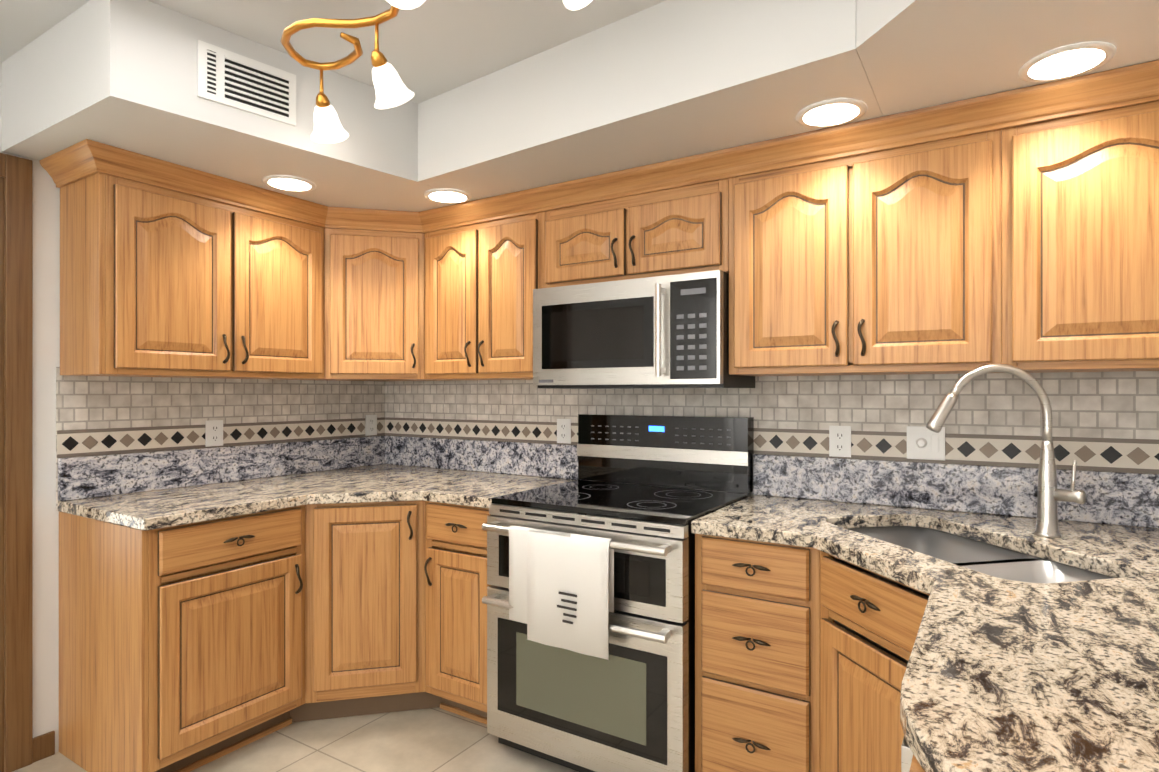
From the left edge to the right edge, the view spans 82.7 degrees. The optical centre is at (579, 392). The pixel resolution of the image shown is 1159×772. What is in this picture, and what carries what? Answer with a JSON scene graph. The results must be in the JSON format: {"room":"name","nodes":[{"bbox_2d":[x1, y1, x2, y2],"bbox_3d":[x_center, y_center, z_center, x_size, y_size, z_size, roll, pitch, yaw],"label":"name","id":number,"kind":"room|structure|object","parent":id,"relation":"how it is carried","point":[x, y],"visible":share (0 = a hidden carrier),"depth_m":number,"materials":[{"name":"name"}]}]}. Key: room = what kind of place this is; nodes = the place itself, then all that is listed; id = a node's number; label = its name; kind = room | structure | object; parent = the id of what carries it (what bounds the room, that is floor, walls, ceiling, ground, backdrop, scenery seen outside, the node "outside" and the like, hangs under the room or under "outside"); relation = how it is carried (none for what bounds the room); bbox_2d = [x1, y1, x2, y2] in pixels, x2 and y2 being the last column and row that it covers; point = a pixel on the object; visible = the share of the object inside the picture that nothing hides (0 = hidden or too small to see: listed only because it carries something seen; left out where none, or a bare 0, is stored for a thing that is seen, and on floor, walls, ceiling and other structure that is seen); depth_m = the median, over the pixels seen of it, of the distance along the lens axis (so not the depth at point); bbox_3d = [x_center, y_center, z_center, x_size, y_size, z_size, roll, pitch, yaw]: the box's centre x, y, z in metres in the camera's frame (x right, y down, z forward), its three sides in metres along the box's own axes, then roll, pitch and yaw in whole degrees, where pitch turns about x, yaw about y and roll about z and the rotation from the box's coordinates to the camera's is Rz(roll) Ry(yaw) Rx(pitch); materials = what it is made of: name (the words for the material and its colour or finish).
{"room":"kitchen","nodes":[
{"label":"kitchen","id":0,"kind":"room"},
{"bbox_2d":[0,62,59,752],"bbox_3d":[-1.837,0.086,2.603,0.120,2.440,2.620,0,0,32],"label":"wall","id":1,"kind":"structure","parent":0,"point":[46,276],"depth_m":2.36,"materials":[{"name":"white paint"}]},
{"bbox_2d":[51,141,318,379],"bbox_3d":[-1.500,-0.445,2.688,0.340,0.762,0.918,0,0,32],"label":"upper cabinet","id":2,"kind":"object","parent":1,"relation":"attached to","point":[168,269],"depth_m":2.42,"materials":[{"name":"brown wood"}]},
{"bbox_2d":[56,367,383,510],"bbox_3d":[-1.487,0.167,3.018,0.030,0.522,1.506,0,0,32],"label":"tile backsplash","id":3,"kind":"structure","parent":1,"relation":"attached to","point":[96,415],"depth_m":2.80,"materials":[{"name":"tile"}]},
{"bbox_2d":[205,420,222,446],"bbox_3d":[-1.585,0.175,2.859,0.009,0.112,0.074,0,0,32],"label":"outlet","id":4,"kind":"object","parent":3,"relation":"attached to","point":[213,432],"visible":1,"depth_m":2.85,"materials":[{"name":"white plastic"}]},
{"bbox_2d":[365,415,376,435],"bbox_3d":[-1.132,0.175,3.578,0.009,0.112,0.074,0,0,32],"label":"outlet","id":5,"kind":"object","parent":3,"relation":"attached to","point":[370,425],"visible":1,"depth_m":3.57,"materials":[{"name":"white plastic"}]},
{"bbox_2d":[13,707,577,771],"bbox_3d":[-2.277,1.346,0.883,6.170,0.080,6.300,0,0,32],"label":"floor","id":6,"kind":"structure","parent":0,"point":[438,739],"depth_m":2.40,"materials":[{"name":"tile"}]},
{"bbox_2d":[59,506,298,771],"bbox_3d":[-1.458,0.869,2.482,0.646,0.876,0.616,0,0,32],"label":"base cabinet","id":7,"kind":"object","parent":6,"relation":"on","point":[188,647],"depth_m":2.24,"materials":[{"name":"brown wood"}]},
{"bbox_2d":[299,500,426,721],"bbox_3d":[-0.934,0.869,3.003,0.976,0.876,0.975,0,0,32],"label":"base cabinet","id":8,"kind":"object","parent":6,"relation":"on","point":[363,566],"depth_m":2.59,"materials":[{"name":"brown wood"}]},
{"bbox_2d":[58,435,578,530],"bbox_3d":[-0.932,0.332,2.674,1.318,0.193,1.516,0,0,32],"label":"countertop","id":9,"kind":"structure","parent":8,"relation":"on","point":[145,491],"depth_m":2.78,"materials":[{"name":"stone"}]},
{"bbox_2d":[427,501,490,724],"bbox_3d":[-0.318,0.869,2.810,0.424,0.876,0.645,0,0,32],"label":"base cabinet","id":10,"kind":"object","parent":6,"relation":"on","point":[457,585],"depth_m":2.54,"materials":[{"name":"brown wood"}]},
{"bbox_2d":[482,414,753,771],"bbox_3d":[0.150,0.700,2.432,0.764,1.212,0.768,0,0,32],"label":"range","id":11,"kind":"object","parent":6,"relation":"on","point":[589,599],"visible":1,"depth_m":2.17,"materials":[{"name":"silver metal"}]},
{"bbox_2d":[508,525,613,659],"bbox_3d":[-0.071,0.637,2.143,0.395,0.368,0.044,0,0,32],"label":"towel","id":12,"kind":"object","parent":11,"relation":"hanging from","point":[561,584],"depth_m":2.11,"materials":[{"name":"white fabric"}]},
{"bbox_2d":[787,608,924,771],"bbox_3d":[0.715,0.962,1.608,0.298,0.688,0.298,0,0,32],"label":"base cabinet","id":13,"kind":"object","parent":6,"relation":"on","point":[844,691],"depth_m":1.70,"materials":[{"name":"brown wood"}]},
{"bbox_2d":[691,454,825,552],"bbox_3d":[0.710,0.305,1.969,0.672,0.652,0.958,0,0,32],"label":"countertop","id":14,"kind":"structure","parent":13,"relation":"on","point":[787,506],"depth_m":2.21,"materials":[{"name":"stone"}]},
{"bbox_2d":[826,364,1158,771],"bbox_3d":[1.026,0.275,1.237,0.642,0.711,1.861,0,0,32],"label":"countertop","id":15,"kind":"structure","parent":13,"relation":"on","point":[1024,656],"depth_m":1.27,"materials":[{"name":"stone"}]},
{"bbox_2d":[926,364,1085,537],"bbox_3d":[1.158,0.155,1.793,0.366,0.471,0.209,0,0,32],"label":"faucet","id":16,"kind":"object","parent":15,"relation":"on","point":[1048,493],"depth_m":1.79,"materials":[{"name":"silver metal"}]},
{"bbox_2d":[901,736,912,771],"bbox_3d":[0.814,0.871,0.908,0.607,0.871,0.610,0,0,32],"label":"dishwasher","id":17,"kind":"object","parent":6,"relation":"on","point":[906,756],"visible":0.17,"depth_m":0.81,"materials":[{"name":"silver metal"}]},
{"bbox_2d":[0,0,665,103],"bbox_3d":[-2.277,-1.174,0.883,6.170,0.080,6.300,0,0,32],"label":"ceiling","id":18,"kind":"structure","parent":0,"point":[428,49],"depth_m":2.05,"materials":[{"name":"white paint"}]},
{"bbox_2d":[281,0,591,143],"bbox_3d":[-0.460,-0.962,1.674,1.180,0.343,0.495,0,0,32],"label":"track light","id":19,"kind":"object","parent":18,"relation":"hanging from","point":[392,90],"visible":1,"depth_m":1.83,"materials":[{"name":"gold metal"}]},
{"bbox_2d":[2,0,1158,211],"bbox_3d":[-0.255,-0.981,1.795,3.419,0.305,2.299,0,0,32],"label":"soffit","id":20,"kind":"structure","parent":0,"point":[667,80],"depth_m":1.99,"materials":[{"name":"white paint"}]},
{"bbox_2d":[197,40,295,125],"bbox_3d":[-1.054,-0.984,2.102,0.012,0.170,0.300,0,0,42],"label":"ceiling vent","id":21,"kind":"object","parent":20,"relation":"in","point":[232,79],"visible":1,"depth_m":2.09,"materials":[{"name":"white plastic"}]},
{"bbox_2d":[262,175,315,191],"bbox_3d":[-1.143,-0.824,2.597,0.196,0.007,0.196,0,0,32],"label":"recessed light","id":22,"kind":"object","parent":20,"relation":"in","point":[289,183],"visible":1,"depth_m":2.58,"materials":[{"name":"white plastic"}]},
{"bbox_2d":[424,189,471,203],"bbox_3d":[-0.553,-0.824,2.763,0.196,0.007,0.196,0,0,32],"label":"recessed light","id":23,"kind":"object","parent":20,"relation":"in","point":[451,196],"visible":1,"depth_m":2.75,"materials":[{"name":"white plastic"}]},
{"bbox_2d":[796,98,866,127],"bbox_3d":[0.743,-0.824,1.946,0.196,0.007,0.196,0,0,32],"label":"recessed light","id":24,"kind":"object","parent":20,"relation":"in","point":[831,113],"visible":1,"depth_m":1.93,"materials":[{"name":"white plastic"}]},
{"bbox_2d":[1019,42,1115,81],"bbox_3d":[1.217,-0.824,1.647,0.196,0.007,0.196,0,0,32],"label":"recessed light","id":25,"kind":"object","parent":20,"relation":"in","point":[1066,62],"visible":1,"depth_m":1.63,"materials":[{"name":"white plastic"}]},
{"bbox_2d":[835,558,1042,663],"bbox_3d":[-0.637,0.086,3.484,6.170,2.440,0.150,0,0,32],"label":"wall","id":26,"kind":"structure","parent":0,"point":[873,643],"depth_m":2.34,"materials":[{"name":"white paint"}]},
{"bbox_2d":[319,204,426,380],"bbox_3d":[-0.981,-0.445,3.210,0.661,0.762,0.662,0,0,32],"label":"upper cabinet","id":27,"kind":"object","parent":26,"relation":"attached to","point":[373,262],"depth_m":3.00,"materials":[{"name":"brown wood"}]},
{"bbox_2d":[427,186,546,380],"bbox_3d":[-0.359,-0.445,3.008,0.748,0.762,0.341,0,0,32],"label":"upper cabinet","id":28,"kind":"object","parent":26,"relation":"attached to","point":[486,257],"depth_m":2.84,"materials":[{"name":"brown wood"}]},
{"bbox_2d":[547,148,730,287],"bbox_3d":[0.262,-0.624,2.619,0.790,0.404,0.337,0,0,32],"label":"upper cabinet","id":29,"kind":"object","parent":26,"relation":"attached to","point":[671,217],"depth_m":2.44,"materials":[{"name":"brown wood"}]},
{"bbox_2d":[533,270,754,388],"bbox_3d":[0.234,-0.217,2.575,0.783,0.397,0.442,0,0,32],"label":"microwave","id":30,"kind":"object","parent":29,"relation":"attached to","point":[669,331],"visible":1,"depth_m":2.40,"materials":[{"name":"silver metal"}]},
{"bbox_2d":[384,371,1158,496],"bbox_3d":[0.354,0.167,2.759,3.420,0.522,0.020,0,0,32],"label":"tile backsplash","id":31,"kind":"structure","parent":26,"relation":"attached to","point":[1106,421],"depth_m":2.34,"materials":[{"name":"tile"}]},
{"bbox_2d":[557,419,570,443],"bbox_3d":[-0.072,0.175,3.020,0.074,0.112,0.009,0,0,32],"label":"outlet","id":32,"kind":"object","parent":31,"relation":"attached to","point":[563,430],"visible":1,"depth_m":3.02,"materials":[{"name":"white plastic"}]},
{"bbox_2d":[829,426,850,456],"bbox_3d":[0.943,0.175,2.380,0.074,0.112,0.009,0,0,32],"label":"outlet","id":33,"kind":"object","parent":31,"relation":"attached to","point":[839,441],"visible":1,"depth_m":2.38,"materials":[{"name":"white plastic"}]},
{"bbox_2d":[907,426,944,459],"bbox_3d":[1.172,0.170,2.229,0.116,0.112,0.020,0,0,32],"label":"light switch","id":34,"kind":"object","parent":31,"relation":"attached to","point":[924,442],"visible":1,"depth_m":2.23,"materials":[{"name":"white plastic"}]},
{"bbox_2d":[727,88,1022,375],"bbox_3d":[0.934,-0.445,2.195,0.870,0.762,0.337,0,0,32],"label":"upper cabinet","id":35,"kind":"object","parent":26,"relation":"attached to","point":[1017,228],"depth_m":2.01,"materials":[{"name":"brown wood"}]},
{"bbox_2d":[1023,60,1158,372],"bbox_3d":[1.472,-0.445,1.856,0.546,0.762,0.337,0,0,32],"label":"upper cabinet","id":36,"kind":"object","parent":26,"relation":"attached to","point":[1091,141],"depth_m":1.74,"materials":[{"name":"brown wood"}]},
{"bbox_3d":[-3.437,0.086,0.066,0.120,2.440,3.380,0,0,32],"label":"wall","id":37,"kind":"structure","parent":0,"visible":0},
{"bbox_2d":[0,153,54,771],"bbox_3d":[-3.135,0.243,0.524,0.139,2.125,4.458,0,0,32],"label":"door frame","id":38,"kind":"structure","parent":37,"relation":"attached to","point":[21,746],"depth_m":2.28,"materials":[{"name":"brown wood"}]}
]}

